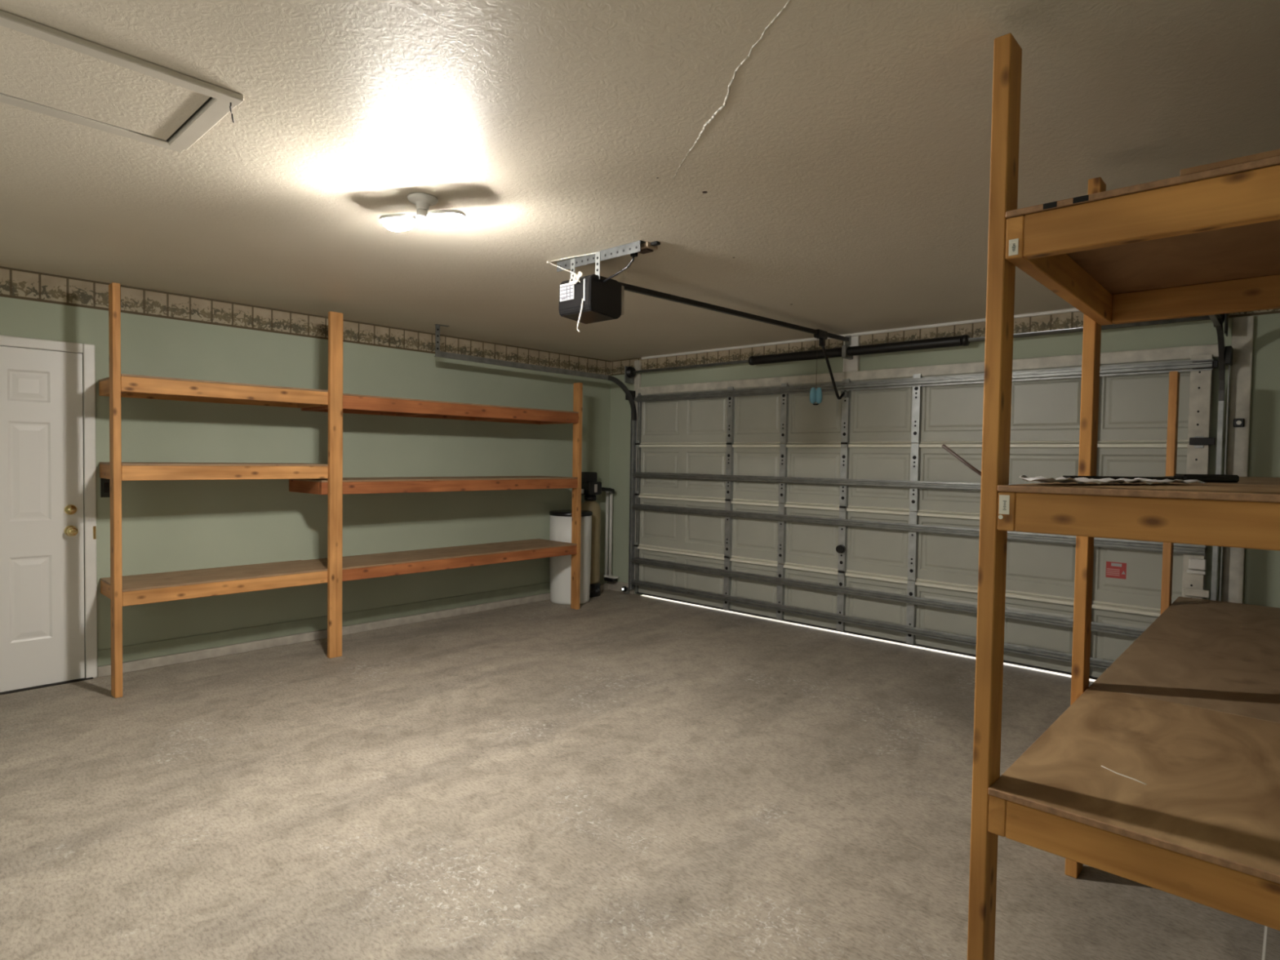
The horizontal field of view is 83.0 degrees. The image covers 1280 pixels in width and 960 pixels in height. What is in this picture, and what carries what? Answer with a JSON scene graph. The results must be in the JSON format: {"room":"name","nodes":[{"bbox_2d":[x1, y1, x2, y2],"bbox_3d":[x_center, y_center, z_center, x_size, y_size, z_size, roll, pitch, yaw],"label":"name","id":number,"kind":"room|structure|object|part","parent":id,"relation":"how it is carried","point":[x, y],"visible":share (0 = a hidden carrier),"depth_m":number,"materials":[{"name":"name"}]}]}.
{"room":"garage","nodes":[
{"label":"garage","id":0,"kind":"room"},
{"bbox_2d":[0,296,610,677],"bbox_3d":[-2.527,-0.016,5.535,0.250,2.440,6.220,2,2,43],"label":"wall","id":1,"kind":"structure","parent":0,"point":[167,526],"depth_m":5.36,"materials":[{"name":"green paint"}]},
{"bbox_2d":[0,335,97,694],"bbox_3d":[-3.642,0.204,4.090,0.080,2.050,0.928,2,2,43],"label":"door","id":2,"kind":"structure","parent":1,"relation":"in","point":[48,611],"depth_m":4.28,"materials":[{"name":"white paint"}]},
{"bbox_3d":[-3.410,0.308,4.339,0.070,0.066,0.066,2,2,43],"label":"knob","id":3,"kind":"part","parent":2,"relation":"part of","materials":[{"name":"gold metal"}]},
{"bbox_3d":[-3.348,0.324,4.438,0.002,0.080,0.014,2,2,43],"label":"strike plate","id":4,"kind":"part","parent":2,"relation":"part of","materials":[{"name":"gold metal"}]},
{"bbox_2d":[100,478,110,497],"bbox_3d":[-3.314,0.048,4.490,0.011,0.120,0.060,2,2,43],"label":"wall switch","id":5,"kind":"object","parent":1,"relation":"attached to","point":[104,482],"visible":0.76,"depth_m":4.48,"materials":[{"name":"black plastic"}]},
{"bbox_2d":[0,266,610,375],"bbox_3d":[-2.418,-1.147,5.414,0.003,0.170,6.216,2,2,43],"label":"wallpaper border","id":6,"kind":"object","parent":1,"relation":"attached to","point":[15,283],"depth_m":5.06,"materials":[{"name":"beige paper"}]},
{"bbox_2d":[97,573,607,666],"bbox_3d":[-1.854,1.080,6.124,0.012,0.102,4.467,2,2,43],"label":"baseboard","id":7,"kind":"structure","parent":1,"relation":"attached to","point":[190,643],"depth_m":5.38,"materials":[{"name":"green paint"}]},
{"bbox_2d":[97,583,608,677],"bbox_3d":[-1.849,1.165,6.120,0.030,0.064,4.467,2,2,43],"label":"trim","id":8,"kind":"structure","parent":1,"relation":"attached to","point":[175,659],"depth_m":5.37,"materials":[{"name":"concrete"}]},
{"bbox_2d":[0,0,1279,360],"bbox_3d":[-0.216,-1.196,3.389,6.480,0.124,6.720,2,2,43],"label":"ceiling","id":9,"kind":"structure","parent":0,"point":[824,165],"depth_m":2.42,"materials":[{"name":"paint"}]},
{"bbox_2d":[0,9,244,152],"bbox_3d":[-1.828,-1.106,1.785,0.595,0.018,1.375,2,2,43],"label":"attic hatch","id":10,"kind":"object","parent":9,"relation":"attached to","point":[41,64],"visible":1,"depth_m":2.05,"materials":[{"name":"paint"}]},
{"bbox_3d":[-1.820,-1.110,1.778,0.454,0.006,1.242,2,2,43],"label":"hatch panel","id":11,"kind":"part","parent":10,"relation":"part of","materials":[{"name":"paint"}]},
{"bbox_2d":[229,102,234,123],"bbox_3d":[-1.188,-1.072,2.106,0.010,0.056,0.038,0,2,-21],"label":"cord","id":12,"kind":"object","parent":10,"relation":"attached to","point":[232,114],"visible":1,"depth_m":2.10,"materials":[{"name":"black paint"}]},
{"bbox_2d":[378,192,466,231],"bbox_3d":[-0.873,-1.071,2.902,0.376,0.123,0.119,1,2,14],"label":"ceiling light","id":13,"kind":"object","parent":9,"relation":"attached to","point":[448,218],"visible":1,"depth_m":2.88,"materials":[{"name":"white glass"}]},
{"bbox_2d":[416,208,428,228],"bbox_3d":[-0.873,-1.047,2.903,0.046,0.074,0.046,2,2,43],"label":"bulb","id":14,"kind":"object","parent":13,"relation":"attached to","point":[422,219],"depth_m":2.89,"materials":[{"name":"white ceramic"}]},
{"bbox_2d":[637,240,660,254],"bbox_3d":[0.026,-1.120,3.497,0.175,0.032,0.075,2,2,43],"label":"outlet","id":15,"kind":"object","parent":9,"relation":"attached to","point":[646,247],"visible":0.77,"depth_m":3.46,"materials":[{"name":"beige plastic"}]},
{"bbox_2d":[638,248,653,253],"bbox_3d":[0.025,-1.108,3.500,0.070,0.008,0.048,2,2,43],"label":"receptacle","id":16,"kind":"object","parent":15,"relation":"attached to","point":[643,251],"depth_m":3.48,"materials":[{"name":"brown plastic"}]},
{"bbox_2d":[546,240,850,405],"bbox_3d":[0.714,-0.857,4.677,0.635,0.608,2.995,2,2,43],"label":"garage door opener","id":17,"kind":"object","parent":9,"relation":"hanging from","point":[593,298],"depth_m":3.69,"materials":[{"name":"black plastic"}]},
{"bbox_2d":[560,284,573,299],"bbox_3d":[-0.372,-0.951,3.670,0.099,0.072,0.001,2,2,43],"label":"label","id":18,"kind":"object","parent":17,"relation":"attached to","point":[566,290],"depth_m":3.67,"materials":[{"name":"grey paper"}]},
{"bbox_3d":[-0.109,-1.047,3.579,0.195,0.121,0.018,2,2,34],"label":"power cord","id":19,"kind":"part","parent":17,"relation":"part of","materials":[{"name":"black plastic"}]},
{"bbox_3d":[-0.171,-0.935,3.819,0.230,0.150,0.024,2,2,43],"label":"plate","id":20,"kind":"part","parent":17,"relation":"part of","materials":[{"name":"grey plastic"}]},
{"bbox_3d":[0.753,-1.085,4.816,0.028,0.084,2.730,2,2,43],"label":"rail","id":21,"kind":"part","parent":17,"relation":"part of","materials":[{"name":"black metal"}]},
{"bbox_3d":[1.340,-0.820,5.487,0.096,0.505,0.052,1,2,0],"label":"release handle","id":22,"kind":"part","parent":17,"relation":"part of","materials":[{"name":"teal plastic"}]},
{"bbox_3d":[1.510,-0.840,5.651,0.022,0.409,0.385,2,2,43],"label":"door arm","id":23,"kind":"part","parent":17,"relation":"part of","materials":[{"name":"black paint"}]},
{"bbox_2d":[0,589,1279,959],"bbox_3d":[0.855,1.342,4.671,6.480,0.121,10.000,2,2,43],"label":"floor","id":24,"kind":"structure","parent":0,"point":[619,775],"depth_m":2.93,"materials":[{"name":"concrete"}]},
{"bbox_2d":[98,282,582,697],"bbox_3d":[-1.943,0.026,5.551,0.586,2.372,3.565,2,2,43],"label":"wall shelving","id":25,"kind":"object","parent":24,"relation":"on","point":[328,479],"visible":1,"depth_m":4.95,"materials":[{"name":"brown wood"}]},
{"bbox_3d":[-2.982,0.067,4.112,0.088,2.345,0.038,2,2,43],"label":"post","id":26,"kind":"part","parent":25,"relation":"part of","materials":[{"name":"brown wood"}]},
{"bbox_3d":[-2.716,-0.609,4.709,0.549,0.012,1.216,2,2,43],"label":"shelf","id":27,"kind":"part","parent":25,"relation":"part of","materials":[{"name":"brown wood"}]},
{"bbox_3d":[-2.735,0.616,4.745,0.549,0.012,1.216,2,2,43],"label":"shelf","id":28,"kind":"part","parent":25,"relation":"part of","materials":[{"name":"brown wood"}]},
{"bbox_3d":[-2.720,-0.103,4.728,0.549,0.012,1.226,2,2,43],"label":"shelf","id":29,"kind":"part","parent":25,"relation":"part of","materials":[{"name":"brown wood"}]},
{"bbox_3d":[-2.099,0.041,4.977,0.038,2.372,0.089,2,2,43],"label":"post","id":30,"kind":"part","parent":25,"relation":"part of","materials":[{"name":"brown wood"}]},
{"bbox_3d":[-1.573,-0.013,5.979,0.549,0.012,2.358,2,2,43],"label":"shelf","id":31,"kind":"part","parent":25,"relation":"part of","materials":[{"name":"brown wood"}]},
{"bbox_3d":[-1.553,0.600,6.029,0.549,0.012,2.272,2,2,43],"label":"shelf","id":32,"kind":"part","parent":25,"relation":"part of","materials":[{"name":"brown wood"}]},
{"bbox_3d":[-1.534,-0.616,5.992,0.549,0.012,2.272,2,2,43],"label":"shelf","id":33,"kind":"part","parent":25,"relation":"part of","materials":[{"name":"brown wood"}]},
{"bbox_3d":[-0.588,0.151,6.703,0.088,2.095,0.038,2,2,43],"label":"post","id":34,"kind":"part","parent":25,"relation":"part of","materials":[{"name":"brown wood"}]},
{"bbox_2d":[549,509,592,604],"bbox_3d":[-0.681,0.743,7.075,0.422,0.888,0.422,2,2,43],"label":"tank","id":35,"kind":"object","parent":24,"relation":"on","point":[560,566],"visible":0.83,"depth_m":6.92,"materials":[{"name":"white plastic"}]},
{"bbox_3d":[-0.674,0.321,7.063,0.422,0.042,0.422,2,2,43],"label":"tank lid","id":36,"kind":"part","parent":35,"relation":"part of","materials":[{"name":"black plastic"}]},
{"bbox_2d":[581,471,615,597],"bbox_3d":[-0.444,0.548,7.460,0.236,1.262,0.437,2,2,43],"label":"tank","id":37,"kind":"object","parent":24,"relation":"on","point":[590,486],"visible":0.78,"depth_m":7.31,"materials":[{"name":"black plastic"}]},
{"bbox_3d":[-0.513,0.630,7.388,0.216,0.840,0.216,2,2,43],"label":"tank","id":38,"kind":"part","parent":37,"relation":"part of","materials":[{"name":"beige plastic"}]},
{"bbox_3d":[-0.521,1.115,7.403,0.236,0.130,0.236,2,2,43],"label":"tank","id":39,"kind":"part","parent":37,"relation":"part of","materials":[{"name":"black plastic"}]},
{"bbox_2d":[622,586,629,594],"bbox_3d":[-0.144,1.141,7.480,0.035,0.085,0.104,2,2,43],"label":"sensor","id":40,"kind":"object","parent":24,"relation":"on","point":[624,588],"visible":0.96,"depth_m":7.46,"materials":[{"name":"black plastic"}]},
{"bbox_2d":[967,32,1279,959],"bbox_3d":[2.349,0.172,2.610,1.063,2.388,3.448,2,2,43],"label":"shelving","id":41,"kind":"object","parent":24,"relation":"on","point":[1162,772],"visible":0.94,"depth_m":1.70,"materials":[{"name":"brown wood"}]},
{"bbox_2d":[942,444,981,475],"bbox_3d":[0.848,-0.030,1.833,0.010,0.124,0.191,0,2,-30],"label":"stick","id":42,"kind":"object","parent":41,"relation":"on","point":[944,446],"visible":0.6,"depth_m":1.86,"materials":[{"name":"brown"}]},
{"bbox_3d":[0.841,0.175,1.722,0.037,2.388,0.089,2,2,43],"label":"post","id":43,"kind":"part","parent":41,"relation":"part of","materials":[{"name":"brown wood"}]},
{"bbox_3d":[1.521,0.176,2.469,0.037,2.362,0.089,2,2,43],"label":"post","id":44,"kind":"part","parent":41,"relation":"part of","materials":[{"name":"brown wood"}]},
{"bbox_2d":[1019,475,1206,484],"bbox_3d":[1.229,-0.001,1.900,0.689,0.020,0.155,0,2,-25],"label":"plastic sheet","id":45,"kind":"object","parent":41,"relation":"on","point":[1079,480],"visible":1,"depth_m":1.84,"materials":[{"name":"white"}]},
{"bbox_3d":[1.552,0.738,1.739,1.020,0.016,1.072,2,2,43],"label":"shelf","id":46,"kind":"part","parent":41,"relation":"part of","materials":[{"name":"beige wood"}]},
{"bbox_3d":[1.556,0.029,1.711,1.020,0.014,1.052,2,2,43],"label":"shelf","id":47,"kind":"part","parent":41,"relation":"part of","materials":[{"name":"beige wood"}]},
{"bbox_3d":[1.565,-0.596,1.692,1.020,0.014,1.050,2,2,43],"label":"shelf","id":48,"kind":"part","parent":41,"relation":"part of","materials":[{"name":"brown wood"}]},
{"bbox_2d":[1062,474,1239,482],"bbox_3d":[1.640,-0.008,2.321,0.572,0.026,0.050,1,2,-4],"label":"bar","id":49,"kind":"object","parent":41,"relation":"on","point":[1203,477],"visible":0.66,"depth_m":2.31,"materials":[{"name":"black plastic"}]},
{"bbox_3d":[1.574,-0.004,2.316,0.440,0.015,0.035,1,2,-4],"label":"blade","id":50,"kind":"part","parent":49,"relation":"part of","materials":[{"name":"silver metal"}]},
{"bbox_3d":[2.909,0.371,3.981,0.038,1.925,0.089,2,2,43],"label":"post","id":51,"kind":"part","parent":41,"relation":"part of","materials":[{"name":"brown wood"}]},
{"bbox_2d":[1179,148,1279,175],"bbox_3d":[1.618,-0.606,1.586,0.600,0.012,0.961,2,2,43],"label":"plywood sheet","id":52,"kind":"object","parent":41,"relation":"on","point":[1275,153],"visible":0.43,"depth_m":1.38,"materials":[{"name":"brown wood"}]},
{"bbox_2d":[608,313,1279,608],"bbox_3d":[1.955,0.045,5.806,6.480,2.440,0.250,2,2,43],"label":"wall","id":53,"kind":"structure","parent":0,"point":[1261,580],"depth_m":4.60,"materials":[{"name":"green paint"}]},
{"bbox_2d":[434,324,636,590],"bbox_3d":[-0.849,-0.046,6.581,0.055,2.390,2.333,2,2,43],"label":"door track","id":54,"kind":"object","parent":53,"relation":"attached to","point":[629,394],"visible":0.98,"depth_m":7.24,"materials":[{"name":"metal"}]},
{"bbox_2d":[602,491,618,582],"bbox_3d":[-0.307,0.580,7.647,0.185,0.988,0.071,2,2,43],"label":"pipe","id":55,"kind":"object","parent":53,"relation":"attached to","point":[607,576],"visible":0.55,"depth_m":7.65,"materials":[{"name":"white plastic"}]},
{"bbox_2d":[606,581,635,594],"bbox_3d":[-0.207,1.128,7.629,0.400,0.100,0.022,2,2,43],"label":"trim","id":56,"kind":"structure","parent":53,"relation":"attached to","point":[616,586],"depth_m":7.63,"materials":[{"name":"concrete"}]},
{"bbox_2d":[634,360,641,579],"bbox_3d":[-0.040,-0.070,7.445,0.070,2.310,0.033,2,2,43],"label":"trim","id":57,"kind":"structure","parent":53,"relation":"attached to","point":[637,363],"depth_m":7.41,"materials":[{"name":"white paint"}]},
{"bbox_2d":[842,335,860,372],"bbox_3d":[1.704,-1.013,5.824,0.130,0.279,0.035,2,2,43],"label":"bracket","id":58,"kind":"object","parent":53,"relation":"attached to","point":[852,365],"depth_m":5.79,"materials":[{"name":"white paint"}]},
{"bbox_2d":[641,307,1079,359],"bbox_3d":[1.732,-1.168,5.803,4.660,0.022,0.023,2,2,43],"label":"trim","id":59,"kind":"structure","parent":53,"relation":"attached to","point":[1068,310],"depth_m":5.66,"materials":[{"name":"white paint"}]},
{"bbox_2d":[630,354,1218,679],"bbox_3d":[1.661,0.211,5.829,4.645,2.051,0.116,2,2,43],"label":"garage door","id":60,"kind":"structure","parent":53,"relation":"in","point":[851,514],"depth_m":5.56,"materials":[{"name":"beige metal"}]},
{"bbox_3d":[1.652,0.235,5.866,4.513,0.031,0.030,2,2,43],"label":"edge rail","id":61,"kind":"part","parent":60,"relation":"part of","materials":[{"name":"grey metal"}]},
{"bbox_3d":[1.657,0.210,5.871,4.513,0.014,0.016,2,2,43],"label":"edge rail","id":62,"kind":"part","parent":60,"relation":"part of","materials":[{"name":"grey metal"}]},
{"bbox_3d":[1.621,0.559,5.844,0.072,0.072,0.036,2,2,43],"label":"lock knob","id":63,"kind":"part","parent":60,"relation":"part of","materials":[{"name":"black plastic"}]},
{"bbox_3d":[1.644,0.760,5.882,4.513,0.031,0.030,2,2,43],"label":"edge rail","id":64,"kind":"part","parent":60,"relation":"part of","materials":[{"name":"grey metal"}]},
{"bbox_3d":[1.649,0.735,5.886,4.513,0.014,0.016,2,2,43],"label":"edge rail","id":65,"kind":"part","parent":60,"relation":"part of","materials":[{"name":"grey metal"}]},
{"bbox_3d":[1.660,-0.280,5.851,4.513,0.031,0.030,2,2,43],"label":"edge rail","id":66,"kind":"part","parent":60,"relation":"part of","materials":[{"name":"grey metal"}]},
{"bbox_3d":[1.665,-0.304,5.856,4.513,0.014,0.016,2,2,43],"label":"edge rail","id":67,"kind":"part","parent":60,"relation":"part of","materials":[{"name":"grey metal"}]},
{"bbox_2d":[624,313,1228,383],"bbox_3d":[1.633,-0.997,5.766,4.749,0.170,0.160,2,2,43],"label":"spring","id":68,"kind":"object","parent":53,"relation":"attached to","point":[846,352],"visible":0.96,"depth_m":5.50,"materials":[{"name":"metal"}]},
{"bbox_2d":[637,343,1218,395],"bbox_3d":[1.701,-0.834,5.829,4.660,0.076,0.040,2,2,43],"label":"trim","id":69,"kind":"structure","parent":53,"relation":"attached to","point":[1186,352],"depth_m":5.32,"materials":[{"name":"white paint"}]},
{"bbox_2d":[610,308,1279,375],"bbox_3d":[1.887,-1.096,5.679,5.980,0.155,0.003,2,2,43],"label":"wallpaper border","id":70,"kind":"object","parent":53,"relation":"attached to","point":[1073,319],"depth_m":5.67,"materials":[{"name":"beige paper"}]},
{"bbox_2d":[1208,314,1233,601],"bbox_3d":[2.624,0.102,3.386,0.055,2.390,2.333,2,2,43],"label":"door track","id":71,"kind":"object","parent":53,"relation":"attached to","point":[1225,355],"visible":0.49,"depth_m":4.20,"materials":[{"name":"metal"}]},
{"bbox_2d":[1221,315,1253,603],"bbox_3d":[3.476,0.196,4.218,0.095,2.280,0.030,2,2,43],"label":"trim","id":72,"kind":"structure","parent":53,"relation":"attached to","point":[1242,330],"depth_m":4.19,"materials":[{"name":"white paint"}]},
{"bbox_2d":[1233,418,1244,426],"bbox_3d":[3.466,-0.331,4.184,0.049,0.050,0.022,2,2,43],"label":"button","id":73,"kind":"object","parent":53,"relation":"attached to","point":[1237,422],"visible":1,"depth_m":4.18,"materials":[{"name":"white plastic"}]}
]}

